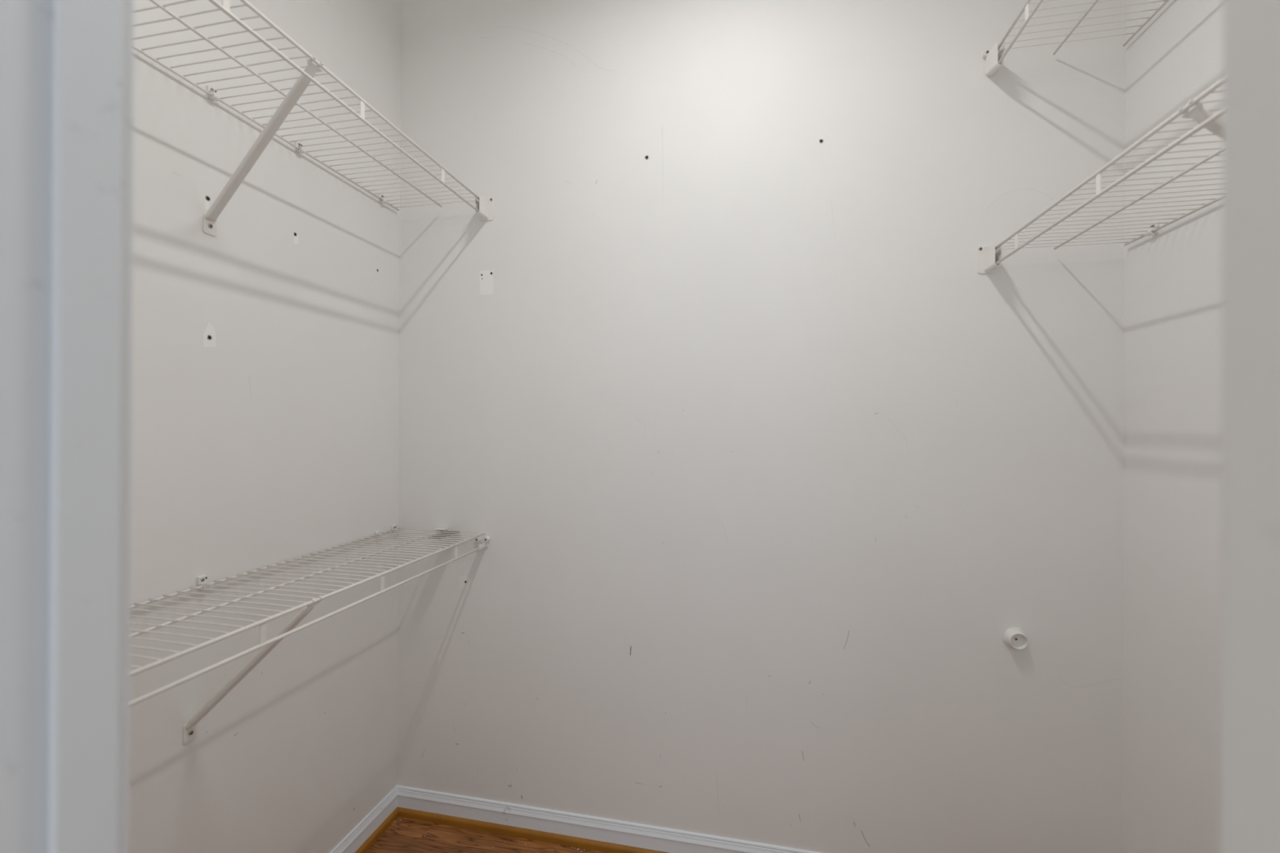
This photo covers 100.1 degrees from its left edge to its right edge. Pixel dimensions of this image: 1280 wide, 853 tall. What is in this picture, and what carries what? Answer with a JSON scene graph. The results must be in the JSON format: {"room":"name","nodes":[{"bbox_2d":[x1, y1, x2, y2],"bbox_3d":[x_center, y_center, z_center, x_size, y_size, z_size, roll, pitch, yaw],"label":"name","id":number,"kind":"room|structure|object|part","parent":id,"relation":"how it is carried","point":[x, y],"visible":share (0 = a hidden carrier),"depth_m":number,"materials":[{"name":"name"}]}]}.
{"room":"walk-in closet","nodes":[
{"label":"walk-in closet","id":0,"kind":"room"},
{"bbox_2d":[128,0,400,852],"bbox_3d":[-0.956,-0.134,1.052,0.121,2.810,1.335,0,0,12],"label":"wall","id":1,"kind":"structure","parent":0,"point":[265,355],"depth_m":1.22,"materials":[{"name":"paint"}]},
{"bbox_2d":[196,574,210,590],"bbox_3d":[-0.882,0.316,1.084,0.017,0.027,0.016,0,0,12],"label":"clip","id":2,"kind":"object","parent":1,"relation":"attached to","point":[202,580],"visible":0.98,"depth_m":1.08,"materials":[{"name":"white plastic"}]},
{"bbox_2d":[206,84,219,101],"bbox_3d":[-0.874,-0.683,1.098,0.017,0.027,0.016,0,0,12],"label":"clip","id":3,"kind":"object","parent":1,"relation":"attached to","point":[215,97],"visible":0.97,"depth_m":1.09,"materials":[{"name":"white plastic"}]},
{"bbox_2d":[182,595,323,744],"bbox_3d":[-0.747,0.472,1.030,0.306,0.310,0.035,0,0,13],"label":"brace","id":4,"kind":"object","parent":1,"relation":"attached to","point":[190,730],"visible":0.98,"depth_m":1.03,"materials":[{"name":"white metal"}]},
{"bbox_3d":[-0.895,0.608,1.067,0.002,0.037,0.027,0,0,12],"label":"foot plate","id":5,"kind":"part","parent":4,"relation":"part of","materials":[{"name":"white plastic"}]},
{"bbox_2d":[203,55,323,235],"bbox_3d":[-0.738,-0.537,1.047,0.313,0.288,0.035,0,0,22],"label":"brace","id":6,"kind":"object","parent":1,"relation":"attached to","point":[302,82],"visible":0.98,"depth_m":1.04,"materials":[{"name":"white metal"}]},
{"bbox_3d":[-0.883,-0.413,1.100,0.002,0.037,0.027,0,0,12],"label":"foot plate","id":7,"kind":"part","parent":6,"relation":"part of","materials":[{"name":"white plastic"}]},
{"bbox_2d":[294,141,305,153],"bbox_3d":[-0.830,-0.682,1.309,0.017,0.027,0.016,0,0,12],"label":"clip","id":8,"kind":"object","parent":1,"relation":"attached to","point":[301,149],"visible":0.96,"depth_m":1.30,"materials":[{"name":"white plastic"}]},
{"bbox_2d":[133,0,479,212],"bbox_3d":[-0.730,-0.657,1.071,0.296,0.048,1.192,0,0,12],"label":"wire shelf","id":9,"kind":"object","parent":1,"relation":"attached to","point":[225,7],"visible":0.95,"depth_m":1.09,"materials":[{"name":"white metal"}]},
{"bbox_3d":[-0.873,-0.676,1.095,0.005,0.005,1.180,0,0,12],"label":"rail","id":10,"kind":"part","parent":9,"relation":"part of","materials":[{"name":"white plastic"}]},
{"bbox_3d":[-0.588,-0.675,1.042,0.007,0.007,1.192,0,0,12],"label":"rail","id":11,"kind":"part","parent":9,"relation":"part of","materials":[{"name":"white plastic"}]},
{"bbox_2d":[129,528,484,706],"bbox_3d":[-0.735,0.340,1.073,0.296,0.051,1.197,0,0,12],"label":"wire shelf","id":12,"kind":"object","parent":1,"relation":"attached to","point":[263,624],"depth_m":1.04,"materials":[{"name":"white metal"}]},
{"bbox_3d":[-0.877,0.322,1.101,0.005,0.005,1.194,0,0,12],"label":"rail","id":13,"kind":"part","parent":12,"relation":"part of","materials":[{"name":"white plastic"}]},
{"bbox_3d":[-0.733,0.323,1.071,0.005,0.005,1.194,0,0,12],"label":"rail","id":14,"kind":"part","parent":12,"relation":"part of","materials":[{"name":"white plastic"}]},
{"bbox_3d":[-0.601,0.319,1.602,0.081,0.008,0.107,0,0,12],"label":"plastic strip","id":15,"kind":"part","parent":12,"relation":"part of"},
{"bbox_2d":[329,785,397,852],"bbox_3d":[-0.888,1.173,1.095,0.011,0.083,1.220,0,0,12],"label":"baseboard","id":16,"kind":"structure","parent":1,"relation":"attached to","point":[380,812],"depth_m":1.56,"materials":[{"name":"paint"}]},
{"bbox_2d":[354,807,398,852],"bbox_3d":[-0.881,1.204,1.089,0.010,0.022,1.211,0,0,12],"label":"trim","id":17,"kind":"structure","parent":1,"relation":"attached to","point":[393,815],"depth_m":1.59,"materials":[{"name":"brown wood"}]},
{"bbox_2d":[374,530,382,537],"bbox_3d":[-0.776,0.321,1.593,0.017,0.018,0.016,0,0,12],"label":"clip","id":18,"kind":"object","parent":1,"relation":"attached to","point":[378,532],"visible":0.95,"depth_m":1.59,"materials":[{"name":"white plastic"}]},
{"bbox_2d":[378,193,386,203],"bbox_3d":[-0.769,-0.682,1.602,0.017,0.027,0.016,0,0,12],"label":"clip","id":19,"kind":"object","parent":1,"relation":"attached to","point":[384,201],"visible":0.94,"depth_m":1.60,"materials":[{"name":"white plastic"}]},
{"bbox_2d":[391,524,399,533],"bbox_3d":[-0.761,0.318,1.666,0.017,0.023,0.016,0,0,12],"label":"clip","id":20,"kind":"object","parent":1,"relation":"attached to","point":[393,526],"visible":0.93,"depth_m":1.66,"materials":[{"name":"white plastic"}]},
{"bbox_2d":[364,816,606,852],"bbox_3d":[0.153,1.248,0.173,3.942,0.056,2.600,0,0,12],"label":"floor","id":21,"kind":"structure","parent":0,"point":[409,837],"depth_m":1.57,"materials":[{"name":"brown wood"}]},
{"bbox_2d":[396,0,1125,852],"bbox_3d":[0.214,-0.127,1.550,2.210,2.810,0.123,0,0,12],"label":"wall","id":22,"kind":"structure","parent":0,"point":[733,404],"depth_m":1.46,"materials":[{"name":"paint"}]},
{"bbox_2d":[473,536,489,551],"bbox_3d":[-0.483,0.353,1.611,0.047,0.038,0.046,0,0,12],"label":"shelf bracket","id":23,"kind":"object","parent":22,"relation":"attached to","point":[483,544],"visible":0.95,"depth_m":1.62,"materials":[{"name":"white plastic"}]},
{"bbox_3d":[-0.476,0.360,1.631,0.030,0.024,0.005,0,0,12],"label":"plate","id":24,"kind":"part","parent":23,"relation":"part of","materials":[{"name":"white plastic"}]},
{"bbox_2d":[474,195,493,221],"bbox_3d":[-0.472,-0.661,1.606,0.044,0.068,0.056,0,0,12],"label":"shelf bracket","id":25,"kind":"object","parent":22,"relation":"attached to","point":[485,205],"visible":1,"depth_m":1.61,"materials":[{"name":"white plastic"}]},
{"bbox_3d":[-0.467,-0.661,1.632,0.044,0.068,0.002,0,0,12],"label":"plate","id":26,"kind":"part","parent":25,"relation":"part of","materials":[{"name":"white plastic"}]},
{"bbox_2d":[397,807,667,852],"bbox_3d":[0.193,1.210,1.478,1.952,0.022,0.010,0,0,12],"label":"trim","id":27,"kind":"structure","parent":22,"relation":"attached to","point":[598,846],"depth_m":1.59,"materials":[{"name":"brown wood"}]},
{"bbox_2d":[396,785,820,852],"bbox_3d":[0.195,1.179,1.487,1.970,0.083,0.011,0,0,12],"label":"baseboard","id":28,"kind":"structure","parent":22,"relation":"attached to","point":[583,826],"depth_m":1.56,"materials":[{"name":"paint"}]},
{"bbox_2d":[977,244,1002,273],"bbox_3d":[0.870,-0.421,1.324,0.044,0.068,0.060,0,0,12],"label":"shelf bracket","id":29,"kind":"object","parent":22,"relation":"attached to","point":[987,256],"visible":0.98,"depth_m":1.33,"materials":[{"name":"white plastic"}]},
{"bbox_2d":[982,42,1004,76],"bbox_3d":[0.877,-0.907,1.320,0.038,0.079,0.067,0,0,12],"label":"shelf bracket","id":30,"kind":"object","parent":22,"relation":"attached to","point":[993,56],"visible":1,"depth_m":1.31,"materials":[{"name":"white plastic"}]},
{"bbox_3d":[0.887,-0.907,1.349,0.029,0.050,0.005,0,0,12],"label":"plate","id":31,"kind":"part","parent":30,"relation":"part of","materials":[{"name":"white plastic"}]},
{"bbox_2d":[1003,627,1028,649],"bbox_3d":[0.934,0.528,1.328,0.054,0.054,0.023,0,0,12],"label":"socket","id":32,"kind":"object","parent":22,"relation":"attached to","point":[1013,637],"visible":1,"depth_m":1.33,"materials":[{"name":"white plastic"}]},
{"bbox_2d":[1121,0,1223,852],"bbox_3d":[1.090,-0.123,0.626,0.120,2.810,1.335,0,0,12],"label":"wall","id":33,"kind":"structure","parent":0,"point":[1173,275],"depth_m":1.14,"materials":[{"name":"paint"}]},
{"bbox_2d":[997,0,1169,64],"bbox_3d":[0.895,-0.896,0.731,0.296,0.048,1.188,0,0,12],"label":"wire shelf","id":34,"kind":"object","parent":33,"relation":"attached to","point":[1025,6],"visible":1,"depth_m":1.21,"materials":[{"name":"white metal"}]},
{"bbox_3d":[0.749,-0.915,0.738,0.007,0.007,1.142,0,0,12],"label":"rail","id":35,"kind":"part","parent":34,"relation":"part of","materials":[{"name":"white plastic"}]},
{"bbox_3d":[0.749,-0.876,0.738,0.007,0.007,1.142,0,0,12],"label":"lip rail","id":36,"kind":"part","parent":34,"relation":"part of","materials":[{"name":"white plastic"}]},
{"bbox_3d":[0.893,-0.914,0.731,0.005,0.005,1.188,0,0,12],"label":"rail","id":37,"kind":"part","parent":34,"relation":"part of","materials":[{"name":"white plastic"}]},
{"bbox_3d":[1.037,-0.913,0.701,0.005,0.005,1.188,0,0,12],"label":"rail","id":38,"kind":"part","parent":34,"relation":"part of","materials":[{"name":"white plastic"}]},
{"bbox_2d":[995,78,1222,264],"bbox_3d":[0.893,-0.416,0.733,0.296,0.048,1.192,0,0,12],"label":"wire shelf","id":39,"kind":"object","parent":33,"relation":"attached to","point":[1098,175],"visible":0.84,"depth_m":0.98,"materials":[{"name":"white metal"}]},
{"bbox_3d":[0.890,-0.434,0.727,0.005,0.005,1.180,0,0,12],"label":"rail","id":40,"kind":"part","parent":39,"relation":"part of","materials":[{"name":"white plastic"}]},
{"bbox_3d":[1.034,-0.433,0.697,0.005,0.005,1.180,0,0,12],"label":"rail","id":41,"kind":"part","parent":39,"relation":"part of","materials":[{"name":"white plastic"}]},
{"bbox_2d":[1146,222,1159,235],"bbox_3d":[1.139,-0.439,1.191,0.017,0.027,0.016,0,0,12],"label":"clip","id":42,"kind":"object","parent":33,"relation":"attached to","point":[1148,233],"visible":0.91,"depth_m":1.19,"materials":[{"name":"white plastic"}]},
{"bbox_2d":[1177,97,1222,139],"bbox_3d":[0.888,-0.295,0.698,0.305,0.289,0.035,0,0,12],"label":"brace","id":43,"kind":"object","parent":33,"relation":"attached to","point":[1199,114],"visible":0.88,"depth_m":0.72,"materials":[{"name":"white plastic"}]},
{"bbox_3d":[-0.058,-0.130,0.242,1.970,2.810,0.115,0,0,12],"label":"wall","id":44,"kind":"structure","parent":0,"visible":0},
{"bbox_2d":[0,0,1279,852],"bbox_3d":[-0.057,0.179,0.233,0.735,2.093,0.132,0,0,12],"label":"door frame","id":45,"kind":"structure","parent":44,"relation":"in","point":[67,66],"depth_m":0.31,"materials":[{"name":"paint"}]}
]}

